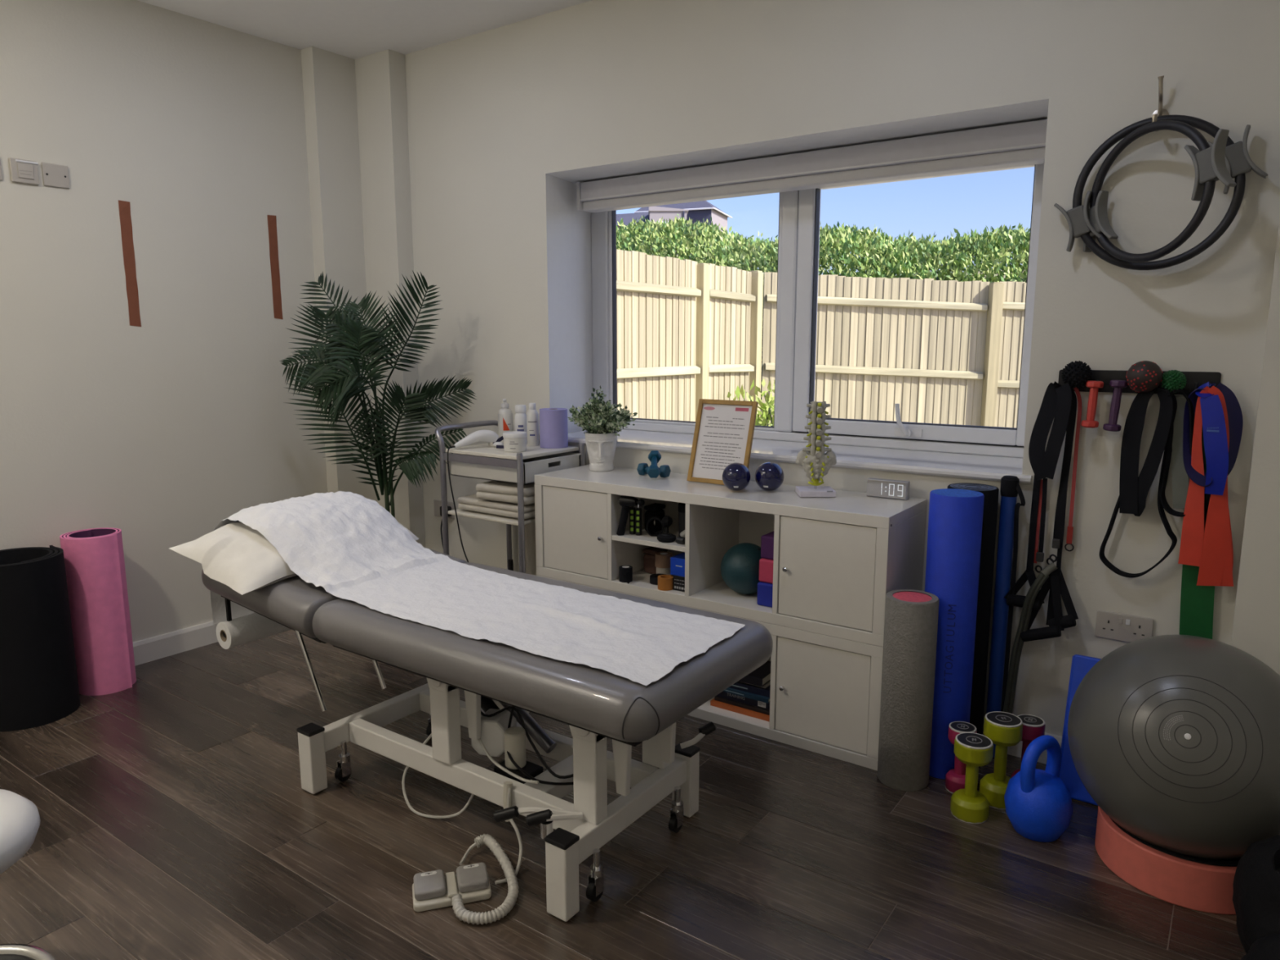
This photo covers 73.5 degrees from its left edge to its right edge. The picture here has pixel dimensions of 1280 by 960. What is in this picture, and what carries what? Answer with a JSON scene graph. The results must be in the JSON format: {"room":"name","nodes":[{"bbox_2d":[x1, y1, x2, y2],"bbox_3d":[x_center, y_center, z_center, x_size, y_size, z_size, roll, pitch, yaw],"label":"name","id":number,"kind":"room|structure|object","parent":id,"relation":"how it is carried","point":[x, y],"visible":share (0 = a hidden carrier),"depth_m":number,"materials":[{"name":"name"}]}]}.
{"room":"physiotherapy treatment room","nodes":[
{"label":"physiotherapy treatment room","id":0,"kind":"room"},
{"bbox_2d":[0,0,327,642],"bbox_3d":[-2.780,-0.412,2.612,0.438,2.737,5.782,6,11,35],"label":"wall","id":1,"kind":"structure","parent":0,"point":[161,431],"depth_m":3.61,"materials":[{"name":"paint"}]},
{"bbox_2d":[8,157,39,185],"bbox_3d":[-2.297,-1.152,3.201,0.017,0.086,0.091,6,11,35],"label":"switch plate","id":2,"kind":"object","parent":1,"relation":"attached to","point":[22,171],"visible":1,"depth_m":3.19,"materials":[{"name":"plastic"}]},
{"bbox_2d":[41,162,70,188],"bbox_3d":[-2.239,-1.167,3.287,0.010,0.086,0.090,6,11,35],"label":"switch plate","id":3,"kind":"object","parent":1,"relation":"attached to","point":[53,175],"visible":1,"depth_m":3.28,"materials":[{"name":"plastic"}]},
{"bbox_2d":[118,200,141,326],"bbox_3d":[-2.101,-0.888,3.533,0.005,0.506,0.046,6,11,35],"label":"tape strip","id":4,"kind":"object","parent":1,"relation":"attached to","point":[124,206],"visible":1,"depth_m":3.53,"materials":[{"name":"plastic"}]},
{"bbox_2d":[133,620,217,666],"bbox_3d":[-2.969,0.930,2.575,0.018,0.100,4.750,6,11,35],"label":"baseboard","id":5,"kind":"structure","parent":1,"relation":"attached to","point":[153,648],"depth_m":3.81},
{"bbox_2d":[266,214,282,319],"bbox_3d":[-1.724,-1.003,4.053,0.005,0.480,0.046,6,11,35],"label":"tape strip","id":6,"kind":"object","parent":1,"relation":"attached to","point":[272,220],"visible":1,"depth_m":4.05,"materials":[{"name":"plastic"}]},
{"bbox_2d":[301,46,377,502],"bbox_3d":[-1.472,-0.704,4.388,0.089,2.737,0.332,6,11,35],"label":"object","id":7,"kind":"structure","parent":1,"relation":"attached to","point":[329,79],"depth_m":4.19,"materials":[{"name":"paint"}]},
{"bbox_2d":[137,0,591,59],"bbox_3d":[-0.883,-1.618,1.050,5.094,0.159,5.782,6,11,35],"label":"ceiling","id":8,"kind":"structure","parent":0,"point":[354,29],"depth_m":3.66,"materials":[{"name":"paint"}]},
{"bbox_2d":[0,629,1246,959],"bbox_3d":[-0.966,1.232,1.392,4.894,0.120,5.282,6,11,35],"label":"floor","id":9,"kind":"structure","parent":0,"point":[178,821],"depth_m":2.31,"materials":[{"name":"wood"}]},
{"bbox_2d":[0,789,57,959],"bbox_3d":[-1.419,0.897,1.729,0.385,0.431,0.385,6,11,35],"label":"stool","id":10,"kind":"object","parent":9,"relation":"on","point":[20,818],"visible":1,"depth_m":1.76,"materials":[{"name":"white plastic"}]},
{"bbox_2d":[0,545,80,732],"bbox_3d":[-2.280,0.576,3.168,0.303,0.605,0.314,6,11,35],"label":"waste bin","id":11,"kind":"object","parent":9,"relation":"on","point":[39,682],"visible":1,"depth_m":3.08,"materials":[{"name":"black plastic"}]},
{"bbox_2d":[59,527,136,695],"bbox_3d":[-2.159,0.521,3.426,0.212,0.630,0.207,6,11,35],"label":"exercise mat","id":12,"kind":"object","parent":9,"relation":"on","point":[95,563],"visible":0.98,"depth_m":3.35,"materials":[{"name":"pink plastic"}]},
{"bbox_2d":[280,270,476,517],"bbox_3d":[-1.169,-0.089,3.874,0.902,1.688,0.465,-1,9,-6],"label":"potted palm","id":13,"kind":"object","parent":9,"relation":"on","point":[359,341],"visible":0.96,"depth_m":3.78,"materials":[{"name":"plant"}]},
{"bbox_2d":[412,781,522,924],"bbox_3d":[-0.433,0.941,2.174,0.286,0.202,0.330,-3,10,-16],"label":"foot pedal","id":14,"kind":"object","parent":9,"relation":"on","point":[431,890],"visible":0.99,"depth_m":2.14,"materials":[{"name":"beige plastic"}]},
{"bbox_2d":[201,546,773,921],"bbox_3d":[-0.554,0.627,2.663,1.850,0.664,0.675,6,11,35],"label":"couch","id":15,"kind":"object","parent":9,"relation":"on","point":[502,683],"visible":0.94,"depth_m":2.31,"materials":[{"name":"leather"}]},
{"bbox_2d":[168,521,418,595],"bbox_3d":[-1.154,0.206,2.954,0.422,0.157,0.711,6,11,35],"label":"pillow","id":16,"kind":"object","parent":15,"relation":"on","point":[236,555],"visible":0.3,"depth_m":2.72,"materials":[{"name":"white fabric"}]},
{"bbox_2d":[209,491,745,685],"bbox_3d":[-0.595,0.382,2.637,1.852,0.517,0.505,6,11,35],"label":"roll","id":17,"kind":"object","parent":15,"relation":"on","point":[348,544],"visible":0.92,"depth_m":2.60,"materials":[{"name":"white paper"}]},
{"bbox_2d":[435,420,585,573],"bbox_3d":[-0.572,0.262,3.815,0.522,1.013,0.448,6,11,35],"label":"trolley","id":18,"kind":"object","parent":9,"relation":"on","point":[481,461],"visible":0.62,"depth_m":3.64,"materials":[{"name":"grey metal"}]},
{"bbox_2d":[447,429,498,562],"bbox_3d":[-0.709,0.109,3.753,0.139,0.650,0.235,6,11,35],"label":"hand massager","id":19,"kind":"object","parent":18,"relation":"hanging from","point":[489,436],"visible":0.93,"depth_m":3.71,"materials":[{"name":"white plastic"}]},
{"bbox_2d":[448,508,535,525],"bbox_3d":[-0.555,0.137,3.782,0.431,0.015,0.385,6,11,35],"label":"shelf","id":20,"kind":"object","parent":18,"relation":"attached to","point":[463,513],"depth_m":3.62,"materials":[{"name":"beige laminate"}]},
{"bbox_2d":[457,493,534,519],"bbox_3d":[-0.545,0.098,3.759,0.402,0.058,0.330,6,11,35],"label":"folded towel","id":21,"kind":"object","parent":18,"relation":"on","point":[471,502],"visible":0.34,"depth_m":3.62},
{"bbox_2d":[475,480,534,504],"bbox_3d":[-0.503,0.040,3.695,0.291,0.068,0.300,6,11,31],"label":"folded towel","id":22,"kind":"object","parent":21,"relation":"on","point":[496,491],"visible":0.48,"depth_m":3.57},
{"bbox_2d":[497,399,512,444],"bbox_3d":[-0.609,-0.265,3.875,0.066,0.202,0.067,0,9,0],"label":"bottle","id":23,"kind":"object","parent":18,"relation":"on","point":[504,415],"visible":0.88,"depth_m":3.85,"materials":[{"name":"white plastic"}]},
{"bbox_2d":[502,431,527,452],"bbox_3d":[-0.527,-0.161,3.619,0.101,0.079,0.101,1,9,5],"label":"tub","id":24,"kind":"object","parent":18,"relation":"on","point":[513,441],"visible":1,"depth_m":3.58,"materials":[{"name":"white plastic"}]},
{"bbox_2d":[524,522,536,575],"bbox_3d":[-0.472,0.304,4.004,0.179,0.420,0.020,6,11,35],"label":"hanging towel","id":25,"kind":"object","parent":18,"relation":"hanging from","point":[530,529],"visible":0.19,"depth_m":4.04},
{"bbox_2d":[526,403,538,445],"bbox_3d":[-0.476,-0.247,3.804,0.052,0.188,0.053,0,9,0],"label":"bottle","id":26,"kind":"object","parent":18,"relation":"on","point":[532,419],"visible":1,"depth_m":3.79,"materials":[{"name":"white plastic"}]},
{"bbox_2d":[539,408,568,448],"bbox_3d":[-0.377,-0.228,3.753,0.122,0.166,0.122,6,11,35],"label":"paper roll","id":27,"kind":"object","parent":18,"relation":"on","point":[553,430],"visible":1,"depth_m":3.70,"materials":[{"name":"paper"}]},
{"bbox_2d":[536,574,883,770],"bbox_3d":[0.274,0.645,3.310,1.470,0.419,0.392,6,11,35],"label":"storage cabinet","id":28,"kind":"object","parent":9,"relation":"on","point":[825,691],"visible":0.33,"depth_m":2.87,"materials":[{"name":"white laminate"}]},
{"bbox_2d":[533,464,926,646],"bbox_3d":[0.274,0.230,3.242,1.471,0.419,0.392,6,11,35],"label":"storage cabinet","id":29,"kind":"object","parent":28,"relation":"on","point":[837,560],"visible":0.87,"depth_m":3.04,"materials":[{"name":"white laminate"}]},
{"bbox_2d":[567,385,637,471],"bbox_3d":[-0.154,-0.216,3.575,0.278,0.354,0.302,8,12,39],"label":"potted plant","id":30,"kind":"object","parent":29,"relation":"on","point":[601,435],"visible":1,"depth_m":3.54,"materials":[{"name":"green plant"}]},
{"bbox_2d":[616,495,644,535],"bbox_3d":[-0.036,0.141,3.269,0.120,0.160,0.040,5,11,29],"label":"gun","id":31,"kind":"object","parent":29,"relation":"on","point":[624,501],"visible":1,"depth_m":3.26,"materials":[{"name":"black plastic"}]},
{"bbox_2d":[611,520,684,551],"bbox_3d":[0.136,0.212,3.351,0.335,0.018,0.372,6,11,35],"label":"shelf","id":32,"kind":"object","parent":29,"relation":"attached to","point":[644,539],"depth_m":3.26,"materials":[{"name":"white wood"}]},
{"bbox_2d":[644,502,665,532],"bbox_3d":[0.058,0.148,3.359,0.057,0.105,0.082,6,11,35],"label":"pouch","id":33,"kind":"object","parent":29,"relation":"on","point":[655,508],"visible":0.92,"depth_m":3.33,"materials":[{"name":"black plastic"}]},
{"bbox_2d":[642,546,667,573],"bbox_3d":[0.061,0.322,3.435,0.077,0.100,0.082,6,11,35],"label":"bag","id":34,"kind":"object","parent":29,"relation":"on","point":[649,559],"visible":0.67,"depth_m":3.40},
{"bbox_2d":[686,399,758,484],"bbox_3d":[0.310,-0.143,3.247,0.250,0.313,0.099,6,11,35],"label":"picture frame","id":35,"kind":"object","parent":29,"relation":"on","point":[724,429],"visible":0.9,"depth_m":3.25,"materials":[{"name":"brown wood"}]},
{"bbox_2d":[721,462,751,491],"bbox_3d":[0.348,-0.012,3.093,0.103,0.103,0.103,1,9,7],"label":"ball","id":36,"kind":"object","parent":29,"relation":"on","point":[736,477],"visible":1,"depth_m":3.06,"materials":[{"name":"blue plastic"}]},
{"bbox_2d":[720,542,761,594],"bbox_3d":[0.390,0.324,3.143,0.188,0.188,0.188,6,11,35],"label":"ball","id":37,"kind":"object","parent":29,"relation":"in","point":[740,566],"visible":0.84,"depth_m":3.07,"materials":[{"name":"teal plastic"}]},
{"bbox_2d":[756,581,773,607],"bbox_3d":[0.507,0.389,3.075,0.084,0.082,0.220,6,11,35],"label":"block","id":38,"kind":"object","parent":29,"relation":"on","point":[765,590],"visible":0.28,"depth_m":2.99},
{"bbox_2d":[759,558,773,583],"bbox_3d":[0.513,0.306,3.070,0.084,0.082,0.220,6,11,35],"label":"block","id":39,"kind":"object","parent":38,"relation":"on","point":[766,566],"visible":0.24,"depth_m":2.99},
{"bbox_2d":[760,531,773,559],"bbox_3d":[0.519,0.224,3.065,0.084,0.082,0.220,6,11,35],"label":"block","id":40,"kind":"object","parent":39,"relation":"on","point":[767,540],"visible":0.24,"depth_m":2.99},
{"bbox_2d":[755,462,784,490],"bbox_3d":[0.467,-0.013,3.094,0.105,0.105,0.105,4,10,25],"label":"ball","id":41,"kind":"object","parent":29,"relation":"on","point":[769,476],"visible":1,"depth_m":3.06,"materials":[{"name":"blue plastic"}]},
{"bbox_2d":[795,400,836,497],"bbox_3d":[0.617,-0.111,2.995,0.144,0.331,0.110,0,9,1],"label":"model","id":42,"kind":"object","parent":29,"relation":"on","point":[816,464],"visible":1,"depth_m":2.98},
{"bbox_2d":[866,477,910,499],"bbox_3d":[0.856,0.030,2.961,0.142,0.062,0.030,6,11,33],"label":"digital clock","id":43,"kind":"object","parent":29,"relation":"on","point":[876,487],"visible":1,"depth_m":2.95,"materials":[{"name":"plastic"}]},
{"bbox_2d":[710,698,769,721],"bbox_3d":[0.411,0.829,3.186,0.245,0.018,0.170,6,11,35],"label":"book","id":44,"kind":"object","parent":28,"relation":"on","point":[713,703],"visible":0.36,"depth_m":3.12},
{"bbox_2d":[714,695,769,715],"bbox_3d":[0.422,0.812,3.190,0.235,0.014,0.170,7,11,35],"label":"book","id":45,"kind":"object","parent":44,"relation":"on","point":[756,708],"visible":0.32,"depth_m":3.12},
{"bbox_2d":[716,691,769,709],"bbox_3d":[0.425,0.786,3.198,0.220,0.034,0.171,6,11,34],"label":"book","id":46,"kind":"object","parent":45,"relation":"on","point":[728,695],"visible":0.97,"depth_m":3.13,"materials":[{"name":"black paper"}]},
{"bbox_2d":[723,687,769,703],"bbox_3d":[0.408,0.763,3.177,0.235,0.016,0.170,6,11,35],"label":"book","id":47,"kind":"object","parent":46,"relation":"on","point":[750,695],"visible":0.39,"depth_m":3.09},
{"bbox_2d":[728,681,770,697],"bbox_3d":[0.419,0.741,3.180,0.230,0.026,0.170,6,11,33],"label":"book","id":48,"kind":"object","parent":47,"relation":"on","point":[740,686],"visible":0.23,"depth_m":3.09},
{"bbox_2d":[737,680,770,688],"bbox_3d":[0.413,0.719,3.196,0.210,0.012,0.170,7,11,36],"label":"book","id":49,"kind":"object","parent":48,"relation":"on","point":[768,683],"visible":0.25,"depth_m":3.09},
{"bbox_2d":[738,660,770,686],"bbox_3d":[0.399,0.701,3.173,0.200,0.030,0.170,6,11,33],"label":"book","id":50,"kind":"object","parent":49,"relation":"on","point":[760,677],"visible":0.2,"depth_m":3.08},
{"bbox_2d":[877,589,939,791],"bbox_3d":[0.836,0.654,2.679,0.157,0.602,0.157,6,11,35],"label":"foam roller","id":51,"kind":"object","parent":9,"relation":"on","point":[911,615],"visible":1,"depth_m":2.62,"materials":[{"name":"plastic"}]},
{"bbox_2d":[924,488,984,779],"bbox_3d":[0.982,0.489,2.728,0.158,0.911,0.158,6,11,35],"label":"foam roller","id":52,"kind":"object","parent":9,"relation":"on","point":[955,520],"visible":0.89,"depth_m":2.65,"materials":[{"name":"plastic"}]},
{"bbox_2d":[945,720,977,793],"bbox_3d":[0.991,0.859,2.649,0.082,0.210,0.080,4,10,24],"label":"dumbbell","id":53,"kind":"object","parent":9,"relation":"on","point":[954,778],"visible":0.71,"depth_m":2.64,"materials":[{"name":"pink plastic"}]},
{"bbox_2d":[950,732,993,823],"bbox_3d":[0.969,0.869,2.506,0.106,0.237,0.103,3,10,18],"label":"dumbbell","id":54,"kind":"object","parent":9,"relation":"on","point":[967,805],"visible":1,"depth_m":2.48,"materials":[{"name":"plastic"}]},
{"bbox_2d":[946,483,999,734],"bbox_3d":[1.079,0.470,2.850,0.156,0.911,0.156,6,11,35],"label":"foam roller","id":55,"kind":"object","parent":9,"relation":"on","point":[990,492],"visible":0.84,"depth_m":2.77,"materials":[{"name":"plastic"}]},
{"bbox_2d":[979,711,1022,809],"bbox_3d":[1.085,0.842,2.579,0.108,0.267,0.105,1,9,7],"label":"dumbbell","id":56,"kind":"object","parent":9,"relation":"on","point":[1004,729],"visible":0.81,"depth_m":2.56,"materials":[{"name":"plastic"}]},
{"bbox_2d":[986,475,1025,757],"bbox_3d":[1.182,0.456,2.815,0.109,0.949,0.054,6,11,35],"label":"bar","id":57,"kind":"object","parent":9,"relation":"on","point":[1008,531],"visible":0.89,"depth_m":2.78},
{"bbox_2d":[1003,562,1057,713],"bbox_3d":[1.245,0.566,2.755,0.134,0.627,0.045,4,10,25],"label":"tube","id":58,"kind":"object","parent":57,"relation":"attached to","point":[1033,590],"visible":0.88,"depth_m":2.75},
{"bbox_2d":[1010,714,1045,777],"bbox_3d":[1.189,0.847,2.630,0.084,0.240,0.082,5,11,29],"label":"dumbbell","id":59,"kind":"object","parent":9,"relation":"on","point":[1033,726],"visible":0.46,"depth_m":2.59,"materials":[{"name":"pink plastic"}]},
{"bbox_2d":[1004,735,1072,842],"bbox_3d":[1.126,0.857,2.416,0.177,0.285,0.177,-6,11,-32],"label":"kettlebell","id":60,"kind":"object","parent":9,"relation":"on","point":[1038,805],"visible":1,"depth_m":2.37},
{"bbox_2d":[1058,654,1101,805],"bbox_3d":[1.448,0.770,2.576,0.314,0.423,0.171,6,11,35],"label":"mat","id":61,"kind":"object","parent":9,"relation":"on","point":[1081,665],"visible":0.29,"depth_m":2.63,"materials":[{"name":"blue plastic"}]},
{"bbox_2d":[1094,805,1240,915],"bbox_3d":[1.439,0.964,2.271,0.406,0.122,0.406,6,11,35],"label":"stand","id":62,"kind":"object","parent":9,"relation":"on","point":[1195,883],"visible":0.4,"depth_m":2.12,"materials":[{"name":"red plastic"}]},
{"bbox_2d":[1067,634,1279,859],"bbox_3d":[1.425,0.685,2.234,0.556,0.556,0.556,1,9,6],"label":"ball","id":63,"kind":"object","parent":62,"relation":"on","point":[1175,738],"visible":0.99,"depth_m":2.06,"materials":[{"name":"grey plastic"}]},
{"bbox_2d":[1163,715,1183,740],"bbox_3d":[1.264,0.586,2.032,0.038,0.066,0.002,6,-14,34],"label":"print","id":64,"kind":"object","parent":63,"relation":"attached to","point":[1178,715],"depth_m":2.03},
{"bbox_2d":[1232,835,1279,959],"bbox_3d":[1.430,0.914,1.786,0.320,0.375,0.483,6,11,35],"label":"holdall","id":65,"kind":"object","parent":9,"relation":"on","point":[1256,881],"visible":1,"depth_m":1.81,"materials":[{"name":"black fabric"}]},
{"bbox_2d":[404,0,1279,736],"bbox_3d":[0.739,-0.539,3.366,4.894,2.737,0.538,6,11,35],"label":"wall","id":66,"kind":"structure","parent":0,"point":[504,122],"depth_m":2.83,"materials":[{"name":"paint"}]},
{"bbox_2d":[354,48,425,546],"bbox_3d":[-1.264,-0.703,4.384,0.255,2.737,0.097,6,11,35],"label":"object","id":67,"kind":"structure","parent":66,"relation":"attached to","point":[380,77],"depth_m":4.23,"materials":[{"name":"paint"}]},
{"bbox_2d":[568,163,1044,484],"bbox_3d":[0.524,-0.695,3.453,2.126,1.169,0.506,6,11,35],"label":"window","id":68,"kind":"structure","parent":66,"relation":"in","point":[990,453],"depth_m":3.53,"materials":[{"name":"white plastic"}]},
{"bbox_2d":[576,119,1047,213],"bbox_3d":[0.559,-1.208,3.380,2.004,0.128,0.108,6,11,35],"label":"roller blind","id":69,"kind":"object","parent":68,"relation":"attached to","point":[1021,144],"visible":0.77,"depth_m":3.22,"materials":[{"name":"white plastic"}]},
{"bbox_2d":[982,717,1062,764],"bbox_3d":[0.289,0.766,3.558,3.493,0.100,0.018,6,11,35],"label":"baseboard","id":70,"kind":"structure","parent":66,"relation":"attached to","point":[1015,750],"depth_m":2.86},
{"bbox_2d":[1094,609,1154,642],"bbox_3d":[1.493,0.456,2.645,0.154,0.086,0.014,6,11,35],"label":"wall socket","id":71,"kind":"object","parent":66,"relation":"attached to","point":[1108,624],"visible":0.88,"depth_m":2.64,"materials":[{"name":"plastic"}]},
{"bbox_2d":[1057,369,1221,394],"bbox_3d":[1.455,-0.287,2.522,0.418,0.066,0.060,6,11,35],"label":"wall rack","id":72,"kind":"object","parent":66,"relation":"attached to","point":[1195,380],"visible":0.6,"depth_m":2.55,"materials":[{"name":"black plastic"}]},
{"bbox_2d":[1004,381,1078,641],"bbox_3d":[1.274,0.109,2.678,0.217,0.832,0.067,6,11,35],"label":"trainer","id":73,"kind":"object","parent":72,"relation":"hanging from","point":[1059,402],"visible":0.98,"depth_m":2.68,"materials":[{"name":"black fabric"}]},
{"bbox_2d":[1064,386,1081,551],"bbox_3d":[1.337,-0.029,2.642,0.034,0.515,0.026,6,11,35],"label":"strap","id":74,"kind":"object","parent":72,"relation":"hanging from","point":[1070,528],"visible":1,"depth_m":2.65,"materials":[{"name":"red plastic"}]},
{"bbox_2d":[1061,360,1092,388],"bbox_3d":[1.320,-0.319,2.593,0.084,0.084,0.084,6,11,35],"label":"ball","id":75,"kind":"object","parent":72,"relation":"on","point":[1077,374],"visible":0.97,"depth_m":2.57,"materials":[{"name":"black plastic"}]},
{"bbox_2d":[1080,380,1103,427],"bbox_3d":[1.355,-0.227,2.570,0.046,0.140,0.048,-6,11,-32],"label":"dumbbell","id":76,"kind":"object","parent":72,"relation":"hanging from","point":[1094,385],"visible":1,"depth_m":2.56,"materials":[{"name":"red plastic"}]},
{"bbox_2d":[1102,379,1128,431],"bbox_3d":[1.405,-0.220,2.535,0.048,0.152,0.052,-6,11,-32],"label":"dumbbell","id":77,"kind":"object","parent":72,"relation":"hanging from","point":[1118,384],"visible":1,"depth_m":2.53,"materials":[{"name":"purple plastic"}]},
{"bbox_2d":[1098,386,1177,577],"bbox_3d":[1.486,0.011,2.533,0.197,0.576,0.050,7,12,37],"label":"loop","id":78,"kind":"object","parent":72,"relation":"hanging from","point":[1161,509],"visible":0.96,"depth_m":2.53,"materials":[{"name":"black rubber"}]},
{"bbox_2d":[1125,360,1162,392],"bbox_3d":[1.460,-0.299,2.484,0.093,0.092,0.092,6,11,35],"label":"ball","id":79,"kind":"object","parent":72,"relation":"on","point":[1143,376],"visible":1,"depth_m":2.45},
{"bbox_2d":[1119,387,1173,516],"bbox_3d":[1.475,-0.082,2.510,0.022,0.386,0.126,-7,12,-36],"label":"band","id":80,"kind":"object","parent":72,"relation":"hanging from","point":[1134,490],"visible":0.98,"depth_m":2.52,"materials":[{"name":"black rubber"}]},
{"bbox_2d":[1161,369,1186,393],"bbox_3d":[1.528,-0.282,2.460,0.068,0.068,0.068,6,11,35],"label":"ball","id":81,"kind":"object","parent":72,"relation":"on","point":[1171,380],"visible":0.97,"depth_m":2.44,"materials":[{"name":"green rubber"}]},
{"bbox_2d":[1159,387,1194,516],"bbox_3d":[1.560,-0.079,2.464,0.095,0.372,0.050,6,11,35],"label":"loop","id":82,"kind":"object","parent":72,"relation":"hanging from","point":[1164,503],"visible":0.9,"depth_m":2.48,"materials":[{"name":"black rubber"}]},
{"bbox_2d":[1172,395,1188,508],"bbox_3d":[1.562,-0.079,2.478,0.066,0.330,0.005,6,11,35],"label":"band","id":83,"kind":"object","parent":72,"relation":"hanging from","point":[1180,476],"visible":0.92,"depth_m":2.48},
{"bbox_2d":[1179,429,1214,639],"bbox_3d":[1.627,0.157,2.468,0.097,0.776,0.031,6,11,35],"label":"band","id":84,"kind":"object","parent":72,"relation":"hanging from","point":[1197,602],"visible":0.41,"depth_m":2.51,"materials":[{"name":"green rubber"}]},
{"bbox_2d":[1177,385,1233,586],"bbox_3d":[1.620,0.021,2.416,0.138,0.569,0.039,6,11,35],"label":"band","id":85,"kind":"object","parent":72,"relation":"hanging from","point":[1211,550],"visible":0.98,"depth_m":2.44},
{"bbox_2d":[1195,382,1228,495],"bbox_3d":[1.603,-0.118,2.408,0.096,0.314,0.066,6,11,35],"label":"band","id":86,"kind":"object","parent":72,"relation":"hanging from","point":[1214,428],"visible":0.99,"depth_m":2.38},
{"bbox_2d":[1182,382,1243,486],"bbox_3d":[1.605,-0.128,2.413,0.139,0.292,0.061,8,13,42],"label":"band","id":87,"kind":"object","parent":72,"relation":"hanging from","point":[1233,409],"visible":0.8,"depth_m":2.39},
{"bbox_2d":[1151,75,1168,132],"bbox_3d":[1.443,-1.044,2.383,0.044,0.151,0.096,6,11,35],"label":"wall hook","id":88,"kind":"object","parent":66,"relation":"attached to","point":[1160,111],"visible":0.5,"depth_m":2.39,"materials":[{"name":"silver metal"}]},
{"bbox_2d":[1082,120,1236,262],"bbox_3d":[1.402,-0.792,2.365,0.042,0.372,0.471,-4,10,-21],"label":"ring","id":89,"kind":"object","parent":88,"relation":"hanging from","point":[1209,162],"visible":0.94,"depth_m":2.27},
{"bbox_2d":[1053,115,1267,270],"bbox_3d":[1.455,-0.808,2.424,0.516,0.420,0.042,6,11,35],"label":"ring","id":90,"kind":"object","parent":88,"relation":"hanging from","point":[1238,162],"visible":0.88,"depth_m":2.41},
{"bbox_2d":[1230,217,1279,675],"bbox_3d":[2.038,-0.329,2.070,0.857,2.737,0.102,6,11,35],"label":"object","id":91,"kind":"structure","parent":66,"relation":"attached to","point":[1255,631],"depth_m":2.33,"materials":[{"name":"paint"}]},
{"label":"outside","id":92,"kind":"structure","parent":0,"visible":0},
{"bbox_3d":[0.209,0.418,7.146,22.000,0.330,4.680,6,11,35],"label":"ground","id":93,"kind":"structure","parent":92,"visible":0},
{"bbox_2d":[695,262,710,421],"bbox_3d":[0.502,-0.760,7.103,0.100,2.010,0.100,6,11,35],"label":"fence post","id":94,"kind":"object","parent":93,"relation":"on","point":[703,272],"visible":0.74,"depth_m":6.99,"materials":[{"name":"brown wood"}]},
{"bbox_2d":[616,248,701,421],"bbox_3d":[-0.045,-0.667,6.334,0.078,1.995,1.814,6,11,35],"label":"fence","id":95,"kind":"object","parent":94,"relation":"attached to","point":[657,370],"visible":0.39,"depth_m":6.53,"materials":[{"name":"brown wood"}]},
{"bbox_2d":[708,262,755,400],"bbox_3d":[0.773,-0.848,7.474,0.077,1.982,0.844,6,11,35],"label":"fence","id":96,"kind":"object","parent":94,"relation":"attached to","point":[731,298],"visible":0.52,"depth_m":7.42,"materials":[{"name":"brown wood"}]},
{"bbox_2d":[727,378,774,426],"bbox_3d":[0.938,-0.324,7.325,0.529,1.077,0.528,6,11,35],"label":"plant","id":97,"kind":"object","parent":93,"relation":"on","point":[738,392],"visible":0.09,"depth_m":7.21,"materials":[{"name":"green plant"}]},
{"bbox_2d":[749,270,763,416],"bbox_3d":[1.042,-0.884,7.855,0.100,2.010,0.100,6,11,35],"label":"fence post","id":98,"kind":"object","parent":93,"relation":"on","point":[757,284],"visible":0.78,"depth_m":7.74,"materials":[{"name":"brown wood"}]},
{"bbox_2d":[755,377,774,426],"bbox_3d":[1.205,-0.356,7.381,0.474,1.121,0.609,0,9,0],"label":"plant","id":99,"kind":"object","parent":93,"relation":"on","point":[768,399],"visible":0.16,"depth_m":7.38,"materials":[{"name":"green plant"}]},
{"bbox_2d":[760,274,1026,417],"bbox_3d":[2.459,-1.480,10.423,15.180,2.476,3.297,3,10,17],"label":"bank","id":100,"kind":"object","parent":93,"relation":"on","point":[936,277],"depth_m":9.67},
{"bbox_2d":[616,213,1030,384],"bbox_3d":[2.381,-2.171,10.192,15.273,2.252,3.697,3,10,17],"label":"hedge","id":101,"kind":"object","parent":100,"relation":"on","point":[886,258],"visible":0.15,"depth_m":9.36,"materials":[{"name":"green plant"}]},
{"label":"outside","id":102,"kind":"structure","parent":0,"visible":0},
{"bbox_2d":[895,270,1026,278],"bbox_3d":[13.088,-10.121,53.607,110.000,6.139,80.000,6,11,35],"label":"hill","id":103,"kind":"structure","parent":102,"point":[979,272],"depth_m":49.45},
{"bbox_2d":[616,200,732,259],"bbox_3d":[0.570,-15.662,57.791,9.333,7.050,8.765,3,10,20],"label":"house","id":104,"kind":"structure","parent":103,"relation":"on","point":[700,211],"depth_m":56.15,"materials":[{"name":"stone"}]},
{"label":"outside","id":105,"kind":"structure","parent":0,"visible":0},
{"bbox_2d":[980,282,1004,426],"bbox_3d":[3.227,-0.844,7.907,0.100,1.910,0.100,0,9,0],"label":"fence post","id":106,"kind":"object","parent":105,"point":[996,290],"visible":0.77,"depth_m":7.82,"materials":[{"name":"brown wood"}]},
{"bbox_2d":[760,271,990,426],"bbox_3d":[2.160,-0.918,7.942,2.054,1.968,0.078,0,9,0],"label":"fence","id":107,"kind":"object","parent":106,"relation":"attached to","point":[918,345],"visible":0.44,"depth_m":7.90,"materials":[{"name":"brown wood"}]},
{"bbox_2d":[995,281,1026,427],"bbox_3d":[4.200,-0.876,7.933,1.854,1.882,0.078,0,9,0],"label":"fence","id":108,"kind":"object","parent":106,"relation":"attached to","point":[1015,292],"visible":0.11,"depth_m":7.90,"materials":[{"name":"brown wood"}]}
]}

